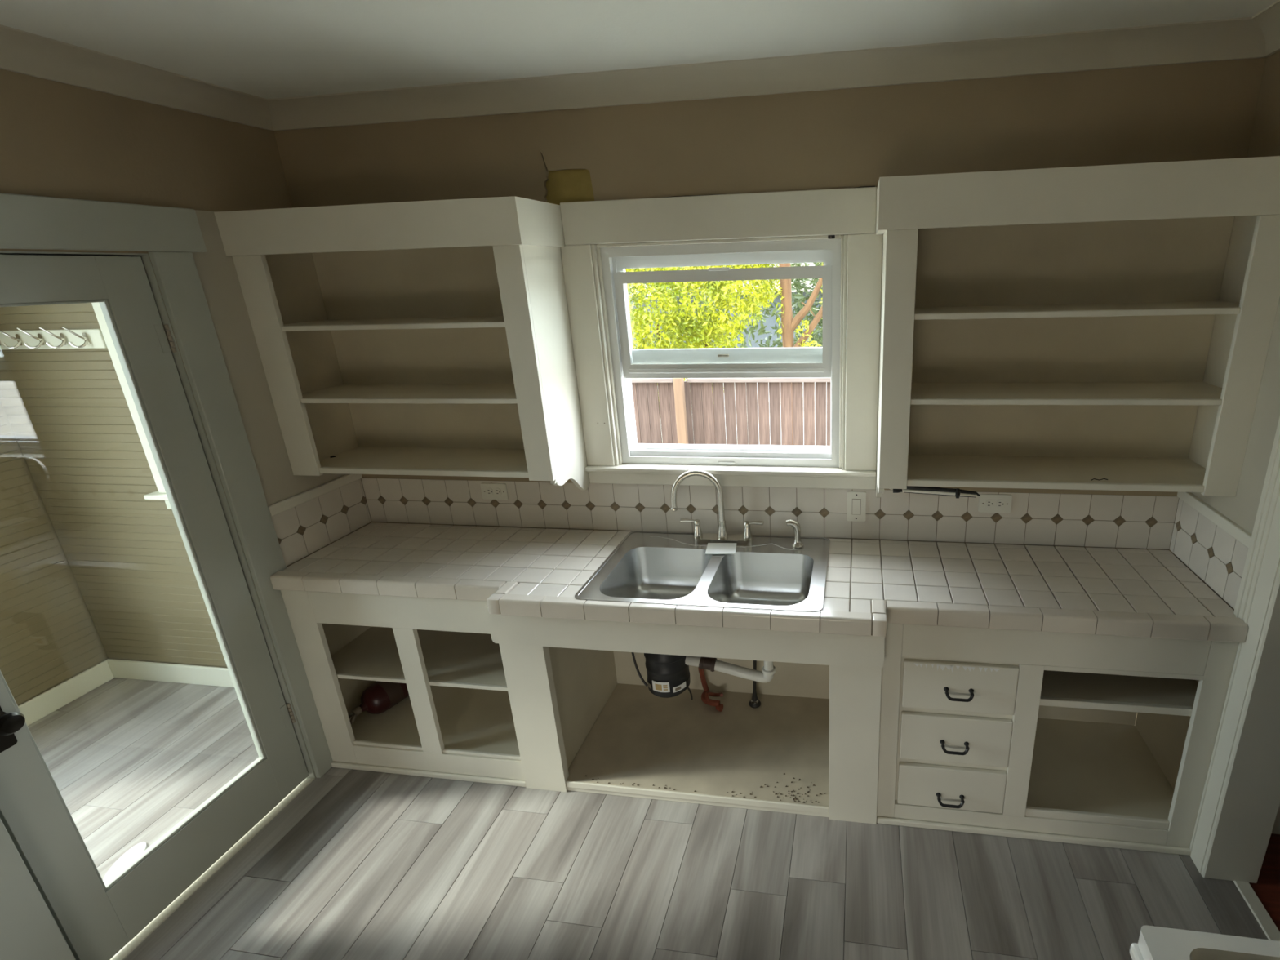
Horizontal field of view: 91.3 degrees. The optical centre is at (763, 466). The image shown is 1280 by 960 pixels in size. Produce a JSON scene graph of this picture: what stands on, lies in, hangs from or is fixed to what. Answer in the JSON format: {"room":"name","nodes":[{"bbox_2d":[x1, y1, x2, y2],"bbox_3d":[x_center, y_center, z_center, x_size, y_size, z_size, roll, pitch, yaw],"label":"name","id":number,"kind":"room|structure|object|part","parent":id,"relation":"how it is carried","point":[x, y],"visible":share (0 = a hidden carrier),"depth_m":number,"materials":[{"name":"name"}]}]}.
{"room":"kitchen","nodes":[
{"label":"kitchen","id":0,"kind":"room"},
{"bbox_2d":[0,400,109,706],"bbox_3d":[-3.738,0.350,1.439,0.120,2.680,3.230,1,18,9],"label":"wall","id":1,"kind":"structure","parent":0,"point":[49,636],"depth_m":2.90,"materials":[{"name":"wood"}]},
{"bbox_2d":[17,660,114,725],"bbox_3d":[-3.636,1.522,1.792,0.016,0.108,3.000,1,18,9],"label":"baseboard","id":2,"kind":"structure","parent":1,"relation":"attached to","point":[49,701],"depth_m":3.02,"materials":[{"name":"white"}]},
{"bbox_2d":[0,302,227,667],"bbox_3d":[-2.741,-0.117,2.787,1.670,2.680,0.113,1,18,9],"label":"wall","id":3,"kind":"structure","parent":0,"point":[69,417],"depth_m":2.87,"materials":[{"name":"wood"}]},
{"bbox_2d":[0,302,171,509],"bbox_3d":[-2.712,-0.350,2.651,1.490,1.135,0.130,1,18,9],"label":"trim","id":4,"kind":"structure","parent":3,"relation":"in","point":[161,495],"depth_m":2.61,"materials":[{"name":"white"}]},
{"bbox_3d":[-3.199,-0.545,2.635,0.020,0.050,0.004,1,18,9],"label":"hook plate","id":5,"kind":"part","parent":4,"relation":"part of","materials":[{"name":"silver metal"}]},
{"bbox_3d":[-3.083,-0.543,2.618,0.020,0.050,0.004,1,18,9],"label":"hook plate","id":6,"kind":"part","parent":4,"relation":"part of","materials":[{"name":"silver metal"}]},
{"bbox_3d":[-3.120,-0.546,2.614,0.689,0.095,0.060,1,18,9],"label":"coat hook rail","id":7,"kind":"part","parent":4,"relation":"part of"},
{"bbox_3d":[-2.968,-0.541,2.600,0.020,0.050,0.004,1,18,9],"label":"hook plate","id":8,"kind":"part","parent":4,"relation":"part of","materials":[{"name":"silver metal"}]},
{"bbox_3d":[-2.853,-0.539,2.583,0.020,0.050,0.004,1,18,9],"label":"hook plate","id":9,"kind":"part","parent":4,"relation":"part of","materials":[{"name":"silver metal"}]},
{"bbox_2d":[106,658,234,687],"bbox_3d":[-2.655,1.070,3.095,1.550,0.108,0.016,1,18,9],"label":"baseboard","id":10,"kind":"structure","parent":3,"relation":"attached to","point":[121,668],"depth_m":3.14,"materials":[{"name":"white"}]},
{"bbox_2d":[27,677,258,879],"bbox_3d":[-2.875,1.608,1.710,1.550,0.050,3.017,1,18,9],"label":"floor","id":11,"kind":"structure","parent":0,"point":[128,760],"depth_m":2.68,"materials":[{"name":"grey"}]},
{"bbox_2d":[102,841,146,883],"bbox_3d":[-2.266,1.408,2.178,0.072,0.006,0.166,-6,18,-13],"label":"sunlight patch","id":12,"kind":"object","parent":11,"relation":"on","point":[132,853],"visible":0.62,"depth_m":2.19,"materials":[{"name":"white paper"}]},
{"bbox_2d":[0,68,369,776],"bbox_3d":[-2.141,0.484,0.870,0.114,2.680,3.850,1,18,9],"label":"wall","id":13,"kind":"structure","parent":0,"point":[58,140],"depth_m":1.84,"materials":[{"name":"paint"}]},
{"bbox_2d":[0,24,275,131],"bbox_3d":[-2.057,-0.713,0.517,0.116,0.075,3.750,1,18,9],"label":"trim","id":14,"kind":"structure","parent":13,"relation":"attached to","point":[23,52],"depth_m":1.79,"materials":[{"name":"paint"}]},
{"bbox_2d":[0,254,308,959],"bbox_3d":[-1.937,0.426,1.851,0.110,2.017,0.772,1,18,9],"label":"door","id":15,"kind":"structure","parent":13,"relation":"in","point":[95,918],"depth_m":1.94,"materials":[{"name":"paint"}]},
{"bbox_3d":[-1.962,0.663,1.584,0.070,0.056,0.056,1,18,9],"label":"knob","id":16,"kind":"part","parent":15,"relation":"part of","materials":[{"name":"brown metal"}]},
{"bbox_3d":[-2.002,-0.472,1.551,0.040,0.121,0.534,1,18,9],"label":"rail","id":17,"kind":"part","parent":15,"relation":"part of","materials":[{"name":"paint"}]},
{"bbox_3d":[-1.947,1.291,2.122,0.040,0.205,0.534,1,18,9],"label":"rail","id":18,"kind":"part","parent":15,"relation":"part of","materials":[{"name":"paint"}]},
{"bbox_2d":[0,192,333,959],"bbox_3d":[-1.983,0.371,1.825,0.144,2.190,1.131,1,18,9],"label":"trim","id":19,"kind":"structure","parent":13,"relation":"attached to","point":[28,931],"depth_m":2.00,"materials":[{"name":"paint"}]},
{"bbox_3d":[-1.954,-0.605,1.499,0.022,0.134,1.131,1,18,9],"label":"head casing","id":20,"kind":"part","parent":19,"relation":"part of","materials":[{"name":"paint"}]},
{"bbox_2d":[191,209,347,506],"bbox_3d":[-1.843,-0.407,2.339,0.004,1.034,0.449,1,18,9],"label":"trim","id":21,"kind":"structure","parent":13,"relation":"attached to","point":[217,273],"depth_m":2.20,"materials":[{"name":"paint"}]},
{"bbox_2d":[267,473,362,516],"bbox_3d":[-1.820,0.102,2.503,0.018,0.037,0.449,1,18,9],"label":"trim","id":22,"kind":"structure","parent":13,"relation":"attached to","point":[277,508],"depth_m":2.46,"materials":[{"name":"white paint"}]},
{"bbox_2d":[0,0,1277,98],"bbox_3d":[-0.453,-0.765,0.246,3.608,0.100,3.990,1,18,9],"label":"ceiling","id":23,"kind":"structure","parent":0,"point":[266,49],"depth_m":1.63,"materials":[{"name":"paint"}]},
{"bbox_2d":[123,766,1268,959],"bbox_3d":[-0.340,1.725,1.100,3.422,0.050,3.850,1,18,9],"label":"floor","id":24,"kind":"structure","parent":0,"point":[360,864],"depth_m":2.03,"materials":[{"name":"grey"}]},
{"bbox_2d":[280,590,525,786],"bbox_3d":[-1.301,0.793,2.618,1.032,0.846,0.519,1,18,9],"label":"base cabinet","id":25,"kind":"object","parent":24,"relation":"on","point":[455,720],"visible":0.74,"depth_m":2.49,"materials":[{"name":"white paint"}]},
{"bbox_3d":[-1.802,0.752,2.714,0.011,0.796,0.448,1,18,9],"label":"panel","id":26,"kind":"part","parent":25,"relation":"part of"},
{"bbox_2d":[348,680,408,724],"bbox_3d":[-1.700,1.021,2.744,0.134,0.134,0.342,7,20,25],"label":"canister","id":27,"kind":"object","parent":25,"relation":"on","point":[378,697],"visible":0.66,"depth_m":2.69,"materials":[{"name":"red"}]},
{"bbox_3d":[-1.685,1.011,2.772,0.133,0.133,0.275,7,20,25],"label":"tank","id":28,"kind":"part","parent":27,"relation":"part of","materials":[{"name":"red"}]},
{"bbox_3d":[-1.343,0.535,2.288,0.763,0.148,0.020,1,18,9],"label":"rail","id":29,"kind":"part","parent":25,"relation":"part of","materials":[{"name":"white paint"}]},
{"bbox_2d":[331,626,506,685],"bbox_3d":[-1.293,0.773,2.631,1.020,0.017,0.466,1,18,9],"label":"shelf","id":30,"kind":"object","parent":25,"relation":"attached to","point":[371,654],"depth_m":2.54,"materials":[{"name":"wood"}]},
{"bbox_3d":[-1.284,1.091,2.727,1.020,0.012,0.478,1,18,9],"label":"floor panel","id":31,"kind":"part","parent":25,"relation":"part of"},
{"bbox_3d":[-1.322,1.214,2.508,0.763,0.115,0.020,1,18,9],"label":"rail","id":32,"kind":"part","parent":25,"relation":"part of","materials":[{"name":"white paint"}]},
{"bbox_2d":[485,605,884,824],"bbox_3d":[-0.236,0.804,2.478,1.378,0.847,0.658,1,18,9],"label":"base cabinet","id":33,"kind":"object","parent":24,"relation":"on","point":[581,706],"visible":0.78,"depth_m":2.39,"materials":[{"name":"white paint"}]},
{"bbox_3d":[-0.772,0.769,2.594,0.018,0.816,0.578,1,18,9],"label":"panel","id":34,"kind":"part","parent":33,"relation":"part of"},
{"bbox_3d":[-0.224,1.161,2.624,1.069,0.018,0.602,1,18,9],"label":"floor panel","id":35,"kind":"part","parent":33,"relation":"part of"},
{"bbox_2d":[585,773,825,803],"bbox_3d":[-0.233,1.223,2.398,0.950,0.006,0.133,1,18,9],"label":"crumbs","id":36,"kind":"object","parent":33,"relation":"on","point":[793,799],"visible":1,"depth_m":2.33,"materials":[{"name":"brown"}]},
{"bbox_2d":[697,666,723,711],"bbox_3d":[-0.246,0.968,2.785,0.152,0.254,0.078,9,21,29],"label":"copper pipe","id":37,"kind":"object","parent":33,"relation":"on","point":[704,696],"visible":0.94,"depth_m":2.81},
{"bbox_3d":[-0.200,1.087,2.769,0.026,0.034,0.032,7,20,26],"label":"valve knob","id":38,"kind":"part","parent":37,"relation":"part of","materials":[{"name":"orange metal"}]},
{"bbox_3d":[-0.192,0.681,2.777,1.070,0.798,0.008,1,18,9],"label":"panel","id":39,"kind":"part","parent":33,"relation":"part of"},
{"bbox_2d":[749,660,760,707],"bbox_3d":[-0.049,0.768,2.700,0.054,0.672,0.054,1,18,9],"label":"supply pipe","id":40,"kind":"object","parent":33,"relation":"on","point":[754,702],"visible":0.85,"depth_m":2.78,"materials":[{"name":"metal"}]},
{"bbox_2d":[270,522,1248,642],"bbox_3d":[-0.178,0.398,2.259,3.331,0.060,0.604,1,18,9],"label":"countertop","id":41,"kind":"structure","parent":33,"relation":"on","point":[870,584],"depth_m":2.14,"materials":[{"name":"tile"}]},
{"bbox_2d":[574,530,830,612],"bbox_3d":[-0.185,0.451,2.287,0.838,0.182,0.562,1,18,9],"label":"sink","id":42,"kind":"object","parent":41,"relation":"in","point":[766,572],"visible":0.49,"depth_m":2.37,"materials":[{"name":"metal"}]},
{"bbox_3d":[-0.383,0.467,2.260,0.340,0.180,0.390,1,18,9],"label":"bowl","id":43,"kind":"part","parent":42,"relation":"part of","materials":[{"name":"metal"}]},
{"bbox_2d":[644,653,689,697],"bbox_3d":[-0.384,0.713,2.413,0.174,0.366,0.175,1,18,9],"label":"garbage disposal","id":44,"kind":"object","parent":42,"relation":"hanging from","point":[668,675],"visible":0.6,"depth_m":2.37,"materials":[{"name":"black plastic"}]},
{"bbox_2d":[631,652,693,699],"bbox_3d":[-0.374,0.867,2.579,0.144,0.567,0.353,9,21,31],"label":"power cord","id":45,"kind":"object","parent":44,"relation":"attached to","point":[633,653],"visible":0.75,"depth_m":2.42,"materials":[{"name":"grey rubber"}]},
{"bbox_3d":[-0.497,0.753,2.410,0.079,0.238,0.015,10,21,32],"label":"cord","id":46,"kind":"part","parent":45,"relation":"part of","materials":[{"name":"grey rubber"}]},
{"bbox_2d":[671,469,764,543],"bbox_3d":[-0.183,0.155,2.425,0.367,0.299,0.072,1,18,9],"label":"faucet","id":47,"kind":"object","parent":42,"relation":"on","point":[722,536],"visible":1,"depth_m":2.44,"materials":[{"name":"silver metal"}]},
{"bbox_3d":[-0.300,0.220,2.470,0.068,0.022,0.015,-2,18,1],"label":"lever","id":48,"kind":"part","parent":47,"relation":"part of","materials":[{"name":"silver metal"}]},
{"bbox_3d":[-0.262,0.120,2.421,0.210,0.225,0.026,-2,18,0],"label":"spout","id":49,"kind":"part","parent":47,"relation":"part of","materials":[{"name":"silver metal"}]},
{"bbox_3d":[-0.267,0.248,2.478,0.039,0.071,0.038,1,18,9],"label":"handle","id":50,"kind":"part","parent":47,"relation":"part of","materials":[{"name":"silver metal"}]},
{"bbox_3d":[-0.166,0.249,2.464,0.044,0.070,0.044,1,18,9],"label":"spout","id":51,"kind":"part","parent":47,"relation":"part of","materials":[{"name":"silver metal"}]},
{"bbox_3d":[-0.163,0.289,2.474,0.244,0.012,0.058,1,18,9],"label":"plate","id":52,"kind":"part","parent":47,"relation":"part of","materials":[{"name":"silver metal"}]},
{"bbox_3d":[-0.064,0.251,2.447,0.039,0.071,0.038,1,18,9],"label":"handle","id":53,"kind":"part","parent":47,"relation":"part of","materials":[{"name":"silver metal"}]},
{"bbox_3d":[-0.034,0.224,2.430,0.068,0.022,0.015,4,19,16],"label":"lever","id":54,"kind":"part","parent":47,"relation":"part of","materials":[{"name":"silver metal"}]},
{"bbox_2d":[705,542,736,554],"bbox_3d":[-0.165,0.320,2.387,0.117,0.004,0.098,-1,18,3],"label":"paper card","id":55,"kind":"object","parent":42,"relation":"on","point":[712,548],"visible":1,"depth_m":2.38,"materials":[{"name":"white"}]},
{"bbox_2d":[684,655,775,682],"bbox_3d":[-0.107,0.635,2.527,0.356,0.309,0.406,1,18,9],"label":"drain pipe","id":56,"kind":"object","parent":42,"relation":"attached to","point":[711,664],"visible":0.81,"depth_m":2.38,"materials":[{"name":"plastic"}]},
{"bbox_3d":[-0.076,0.798,2.388,0.237,0.083,0.040,1,18,9],"label":"waste arm","id":57,"kind":"part","parent":56,"relation":"part of","materials":[{"name":"plastic"}]},
{"bbox_3d":[-0.002,0.475,2.197,0.345,0.180,0.378,1,18,9],"label":"bowl","id":58,"kind":"part","parent":42,"relation":"part of","materials":[{"name":"metal"}]},
{"bbox_2d":[786,519,803,548],"bbox_3d":[0.121,0.255,2.380,0.068,0.117,0.048,1,18,9],"label":"sprayer","id":59,"kind":"object","parent":42,"relation":"on","point":[797,544],"visible":1,"depth_m":2.37,"materials":[{"name":"silver metal"}]},
{"bbox_2d":[876,622,1239,855],"bbox_3d":[0.899,0.836,2.274,1.207,0.846,0.541,1,18,9],"label":"base cabinet","id":60,"kind":"object","parent":24,"relation":"on","point":[1020,734],"visible":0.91,"depth_m":2.09,"materials":[{"name":"white paint"}]},
{"bbox_3d":[0.619,1.167,2.163,0.017,0.016,0.026,1,18,9],"label":"handle post","id":61,"kind":"part","parent":60,"relation":"part of","materials":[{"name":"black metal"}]},
{"bbox_3d":[0.612,0.949,2.092,0.017,0.016,0.026,1,18,9],"label":"handle post","id":62,"kind":"part","parent":60,"relation":"part of","materials":[{"name":"black metal"}]},
{"bbox_3d":[0.605,0.743,2.026,0.017,0.016,0.026,1,18,9],"label":"handle post","id":63,"kind":"part","parent":60,"relation":"part of","materials":[{"name":"black metal"}]},
{"bbox_3d":[0.662,1.136,2.170,0.364,0.176,0.018,1,18,9],"label":"drawer","id":64,"kind":"part","parent":60,"relation":"part of","materials":[{"name":"white paint"}]},
{"bbox_3d":[0.655,0.936,2.105,0.364,0.189,0.018,1,18,9],"label":"drawer","id":65,"kind":"part","parent":60,"relation":"part of","materials":[{"name":"white paint"}]},
{"bbox_3d":[0.653,0.922,2.114,0.374,0.623,0.007,1,18,9],"label":"drawer frame","id":66,"kind":"part","parent":60,"relation":"part of","materials":[{"name":"white paint"}]},
{"bbox_3d":[0.649,0.733,2.039,0.364,0.184,0.018,1,18,9],"label":"drawer","id":67,"kind":"part","parent":60,"relation":"part of","materials":[{"name":"white paint"}]},
{"bbox_3d":[0.698,1.169,2.151,0.017,0.016,0.026,1,18,9],"label":"handle post","id":68,"kind":"part","parent":60,"relation":"part of","materials":[{"name":"black metal"}]},
{"bbox_3d":[0.691,0.950,2.080,0.017,0.016,0.026,1,18,9],"label":"handle post","id":69,"kind":"part","parent":60,"relation":"part of","materials":[{"name":"black metal"}]},
{"bbox_3d":[0.684,0.745,2.014,0.017,0.016,0.026,1,18,9],"label":"handle post","id":70,"kind":"part","parent":60,"relation":"part of","materials":[{"name":"black metal"}]},
{"bbox_3d":[0.927,1.267,2.171,0.912,0.086,0.020,1,18,9],"label":"rail","id":71,"kind":"part","parent":60,"relation":"part of","materials":[{"name":"white paint"}]},
{"bbox_3d":[0.906,0.577,1.948,0.912,0.152,0.020,1,18,9],"label":"rail","id":72,"kind":"part","parent":60,"relation":"part of","materials":[{"name":"white paint"}]},
{"bbox_3d":[0.932,0.729,2.518,1.195,0.796,0.007,1,18,9],"label":"panel","id":73,"kind":"part","parent":60,"relation":"part of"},
{"bbox_3d":[1.202,1.143,2.353,0.599,0.014,0.478,1,18,9],"label":"floor panel","id":74,"kind":"part","parent":60,"relation":"part of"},
{"bbox_2d":[1040,670,1198,706],"bbox_3d":[1.189,0.707,2.221,0.599,0.026,0.460,1,18,9],"label":"shelf","id":75,"kind":"object","parent":60,"relation":"attached to","point":[1113,689],"depth_m":2.05,"materials":[{"name":"wood"}]},
{"bbox_3d":[1.496,0.809,2.216,0.011,0.796,0.443,1,18,9],"label":"panel","id":76,"kind":"part","parent":60,"relation":"part of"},
{"bbox_2d":[1129,924,1279,959],"bbox_3d":[0.875,1.210,0.708,0.720,1.100,0.761,1,18,9],"label":"stove","id":77,"kind":"object","parent":24,"relation":"on","point":[1154,943],"visible":1,"depth_m":0.97,"materials":[{"name":"metal"}]},
{"bbox_2d":[1233,880,1279,941],"bbox_3d":[1.492,1.476,1.613,0.045,0.012,0.850,1,18,9],"label":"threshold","id":78,"kind":"structure","parent":24,"relation":"on","point":[1256,907],"depth_m":1.90,"materials":[{"name":"white paint"}]},
{"bbox_2d":[274,57,1266,724],"bbox_3d":[-0.121,-0.098,2.473,3.598,2.680,0.121,1,18,9],"label":"wall","id":79,"kind":"structure","parent":0,"point":[848,138],"depth_m":2.06,"materials":[{"name":"paint"}]},
{"bbox_2d":[213,195,590,489],"bbox_3d":[-1.285,-0.393,2.322,1.104,1.081,0.325,1,18,9],"label":"upper cabinet","id":80,"kind":"object","parent":79,"relation":"attached to","point":[447,326],"visible":1,"depth_m":2.34,"materials":[{"name":"white paint"}]},
{"bbox_3d":[-1.811,-0.447,2.406,0.036,0.894,0.279,1,18,9],"label":"panel","id":81,"kind":"part","parent":80,"relation":"part of","materials":[{"name":"paint"}]},
{"bbox_3d":[-1.287,-0.537,2.293,1.030,0.018,0.280,1,18,9],"label":"shelf","id":82,"kind":"part","parent":80,"relation":"part of","materials":[{"name":"paint"}]},
{"bbox_3d":[-1.279,-0.285,2.374,1.030,0.018,0.280,1,18,9],"label":"shelf","id":83,"kind":"part","parent":80,"relation":"part of","materials":[{"name":"paint"}]},
{"bbox_3d":[-1.263,-0.482,2.460,1.030,0.894,0.006,1,18,9],"label":"panel","id":84,"kind":"part","parent":80,"relation":"part of","materials":[{"name":"paint"}]},
{"bbox_3d":[-1.271,-0.024,2.459,1.030,0.022,0.280,1,18,9],"label":"shelf","id":85,"kind":"part","parent":80,"relation":"part of","materials":[{"name":"paint"}]},
{"bbox_3d":[-0.763,-0.320,2.278,0.018,0.940,0.299,1,18,9],"label":"panel","id":86,"kind":"part","parent":80,"relation":"part of","materials":[{"name":"white paint"}]},
{"bbox_2d":[560,186,883,489],"bbox_3d":[-0.152,-0.445,2.333,1.167,1.072,0.157,1,18,9],"label":"window","id":87,"kind":"structure","parent":79,"relation":"in","point":[596,278],"depth_m":2.28,"materials":[{"name":"white paint"}]},
{"bbox_3d":[-0.154,-0.406,2.341,0.885,0.838,0.016,1,18,9],"label":"frame","id":88,"kind":"part","parent":87,"relation":"part of","materials":[{"name":"white plastic"}]},
{"bbox_3d":[-0.150,-0.413,2.362,0.885,0.838,0.028,1,18,9],"label":"frame","id":89,"kind":"part","parent":87,"relation":"part of","materials":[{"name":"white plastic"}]},
{"bbox_3d":[-0.145,-0.424,2.397,0.885,0.838,0.048,1,18,9],"label":"frame","id":90,"kind":"part","parent":87,"relation":"part of","materials":[{"name":"white plastic"}]},
{"bbox_3d":[-0.154,-0.537,2.320,0.820,0.401,0.022,1,18,9],"label":"sash frame","id":91,"kind":"part","parent":87,"relation":"part of","materials":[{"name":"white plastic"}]},
{"bbox_3d":[-0.151,-0.591,2.335,0.830,0.415,0.024,1,18,9],"label":"sash frame","id":92,"kind":"part","parent":87,"relation":"part of","materials":[{"name":"white plastic"}]},
{"bbox_3d":[-0.152,-0.369,2.358,0.770,0.016,0.010,1,18,9],"label":"rail","id":93,"kind":"part","parent":87,"relation":"part of","materials":[{"name":"white plastic"}]},
{"bbox_2d":[271,477,1248,609],"bbox_3d":[-0.169,0.249,2.299,3.348,0.216,0.464,1,18,9],"label":"backsplash","id":94,"kind":"structure","parent":79,"relation":"attached to","point":[1158,522],"depth_m":2.45,"materials":[{"name":"tile"}]},
{"bbox_2d":[480,483,508,499],"bbox_3d":[-1.157,0.108,2.635,0.118,0.073,0.008,1,18,9],"label":"outlet","id":95,"kind":"object","parent":94,"relation":"attached to","point":[489,491],"visible":1,"depth_m":2.63,"materials":[{"name":"white plastic"}]},
{"bbox_2d":[486,488,493,495],"bbox_3d":[-1.177,0.108,2.635,0.028,0.033,0.002,1,18,9],"label":"receptacle","id":96,"kind":"object","parent":95,"relation":"attached to","point":[489,491],"depth_m":2.63,"materials":[{"name":"white"}]},
{"bbox_2d":[494,488,501,495],"bbox_3d":[-1.138,0.109,2.629,0.028,0.033,0.002,1,18,9],"label":"receptacle","id":97,"kind":"object","parent":95,"relation":"attached to","point":[497,491],"depth_m":2.63,"materials":[{"name":"white"}]},
{"bbox_2d":[846,491,866,521],"bbox_3d":[0.365,0.158,2.411,0.073,0.124,0.010,1,18,9],"label":"light switch","id":98,"kind":"object","parent":94,"relation":"attached to","point":[856,500],"visible":1,"depth_m":2.41,"materials":[{"name":"white plastic"}]},
{"bbox_2d":[977,493,1012,513],"bbox_3d":[0.878,0.141,2.325,0.118,0.073,0.008,1,18,9],"label":"outlet","id":99,"kind":"object","parent":94,"relation":"attached to","point":[988,503],"visible":0.99,"depth_m":2.32,"materials":[{"name":"white plastic"}]},
{"bbox_2d":[986,499,993,507],"bbox_3d":[0.859,0.141,2.325,0.028,0.033,0.002,1,18,9],"label":"receptacle","id":100,"kind":"object","parent":99,"relation":"attached to","point":[989,503],"depth_m":2.32,"materials":[{"name":"white"}]},
{"bbox_2d":[996,499,1004,508],"bbox_3d":[0.897,0.142,2.319,0.028,0.033,0.002,1,18,9],"label":"receptacle","id":101,"kind":"object","parent":99,"relation":"attached to","point":[1000,503],"depth_m":2.32,"materials":[{"name":"white"}]},
{"bbox_2d":[266,17,1266,131],"bbox_3d":[-0.191,-1.245,1.981,3.348,0.075,0.116,1,18,9],"label":"trim","id":102,"kind":"structure","parent":79,"relation":"attached to","point":[1236,38],"depth_m":1.95,"materials":[{"name":"paint"}]},
{"bbox_2d":[875,155,1279,497],"bbox_3d":[0.921,-0.354,1.988,1.111,1.081,0.325,1,18,9],"label":"upper cabinet","id":103,"kind":"object","parent":79,"relation":"attached to","point":[1042,328],"visible":1,"depth_m":2.01,"materials":[{"name":"white paint"}]},
{"bbox_3d":[0.410,-0.300,2.100,0.018,0.940,0.299,1,18,9],"label":"panel","id":104,"kind":"part","parent":103,"relation":"part of","materials":[{"name":"white paint"}]},
{"bbox_2d":[890,485,980,498],"bbox_3d":[0.563,0.081,2.064,0.320,0.044,0.050,3,18,14],"label":"tube","id":105,"kind":"object","parent":103,"relation":"hanging from","point":[957,492],"visible":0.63,"depth_m":2.05,"materials":[{"name":"white"}]},
{"bbox_3d":[0.956,0.016,2.121,1.066,0.022,0.280,1,18,9],"label":"shelf","id":106,"kind":"part","parent":103,"relation":"part of","materials":[{"name":"paint"}]},
{"bbox_3d":[0.964,-0.442,2.122,1.066,0.894,0.006,1,18,9],"label":"panel","id":107,"kind":"part","parent":103,"relation":"part of","materials":[{"name":"paint"}]},
{"bbox_3d":[0.948,-0.246,2.036,1.066,0.018,0.280,1,18,9],"label":"shelf","id":108,"kind":"part","parent":103,"relation":"part of","materials":[{"name":"paint"}]},
{"bbox_3d":[0.940,-0.498,1.955,1.066,0.018,0.280,1,18,9],"label":"shelf","id":109,"kind":"part","parent":103,"relation":"part of","materials":[{"name":"paint"}]},
{"bbox_3d":[1.471,-0.389,1.908,0.002,0.894,0.279,1,18,9],"label":"panel","id":110,"kind":"part","parent":103,"relation":"part of","materials":[{"name":"paint"}]},
{"bbox_2d":[1171,50,1279,610],"bbox_3d":[1.292,0.545,0.349,0.135,2.680,3.850,1,18,9],"label":"wall","id":111,"kind":"structure","parent":0,"point":[1264,141],"depth_m":1.78,"materials":[{"name":"paint"}]},
{"bbox_2d":[1177,492,1251,548],"bbox_3d":[1.472,0.159,2.006,0.018,0.037,0.444,1,18,9],"label":"trim","id":112,"kind":"structure","parent":111,"relation":"attached to","point":[1243,536],"depth_m":1.97,"materials":[{"name":"white paint"}]},
{"bbox_2d":[1188,216,1279,534],"bbox_3d":[1.463,-0.350,1.840,0.004,1.034,0.444,1,18,9],"label":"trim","id":113,"kind":"structure","parent":111,"relation":"attached to","point":[1242,508],"depth_m":1.79,"materials":[{"name":"paint"}]},
{"bbox_2d":[1189,416,1279,883],"bbox_3d":[1.426,0.433,1.292,0.166,2.184,1.170,1,18,9],"label":"trim","id":114,"kind":"structure","parent":111,"relation":"attached to","point":[1240,802],"depth_m":1.85,"materials":[{"name":"white paint"}]},
{"bbox_2d":[1252,0,1279,57],"bbox_3d":[1.138,-0.656,0.032,0.116,0.075,3.750,1,18,9],"label":"trim","id":115,"kind":"structure","parent":111,"relation":"attached to","point":[1268,19],"depth_m":1.70,"materials":[{"name":"paint"}]},
{"bbox_2d":[1248,833,1279,931],"bbox_3d":[2.349,1.656,1.053,1.824,0.050,3.100,1,18,9],"label":"floor","id":116,"kind":"structure","parent":0,"point":[1267,888],"depth_m":1.99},
{"bbox_2d":[1271,805,1279,834],"bbox_3d":[2.537,0.071,1.708,1.904,2.650,0.135,1,18,9],"label":"wall","id":117,"kind":"structure","parent":0,"point":[1276,829],"depth_m":2.14,"materials":[{"name":"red paint"}]},
{"label":"outside","id":118,"kind":"structure","parent":0,"visible":0},
{"bbox_2d":[660,377,826,445],"bbox_3d":[-1.661,1.585,3.205,60.000,0.100,60.000,1,18,9],"label":"ground","id":119,"kind":"structure","parent":118,"point":[685,378],"depth_m":10.29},
{"bbox_2d":[625,263,780,442],"bbox_3d":[-2.007,-1.844,7.886,5.636,3.568,1.784,2,18,12],"label":"tree","id":120,"kind":"object","parent":119,"relation":"on","point":[701,332],"visible":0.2,"depth_m":7.19,"materials":[{"name":"green plant"}]},
{"bbox_2d":[628,262,822,348],"bbox_3d":[0.659,-4.852,17.753,14.600,3.050,4.800,1,18,9],"label":"neighbor house","id":121,"kind":"structure","parent":119,"relation":"on","point":[770,322],"depth_m":16.12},
{"bbox_2d":[627,262,823,349],"bbox_3d":[0.108,-3.534,11.989,11.632,4.028,2.496,3,19,16],"label":"shrub","id":122,"kind":"object","parent":119,"relation":"on","point":[797,285],"visible":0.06,"depth_m":12.00,"materials":[{"name":"green plant"}]},
{"bbox_2d":[631,377,830,445],"bbox_3d":[-0.094,-0.070,5.567,4.972,1.500,0.134,1,18,9],"label":"fence","id":123,"kind":"object","parent":119,"relation":"on","point":[683,419],"visible":0.16,"depth_m":5.49,"materials":[{"name":"brown wood"}]},
{"bbox_3d":[-1.689,-0.786,5.607,1.782,0.039,0.041,1,18,9],"label":"rail","id":124,"kind":"part","parent":123,"relation":"part of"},
{"bbox_3d":[-0.728,-0.071,5.631,0.081,1.500,0.068,1,18,9],"label":"post","id":125,"kind":"part","parent":123,"relation":"part of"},
{"bbox_3d":[0.810,-0.742,5.228,3.002,0.039,0.041,1,18,9],"label":"rail","id":126,"kind":"part","parent":123,"relation":"part of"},
{"bbox_2d":[776,262,823,431],"bbox_3d":[0.901,-1.934,7.089,2.427,4.053,1.262,-3,18,-3],"label":"tree","id":127,"kind":"object","parent":119,"relation":"on","point":[788,325],"visible":0.03,"depth_m":7.05,"materials":[{"name":"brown plant"}]}
]}

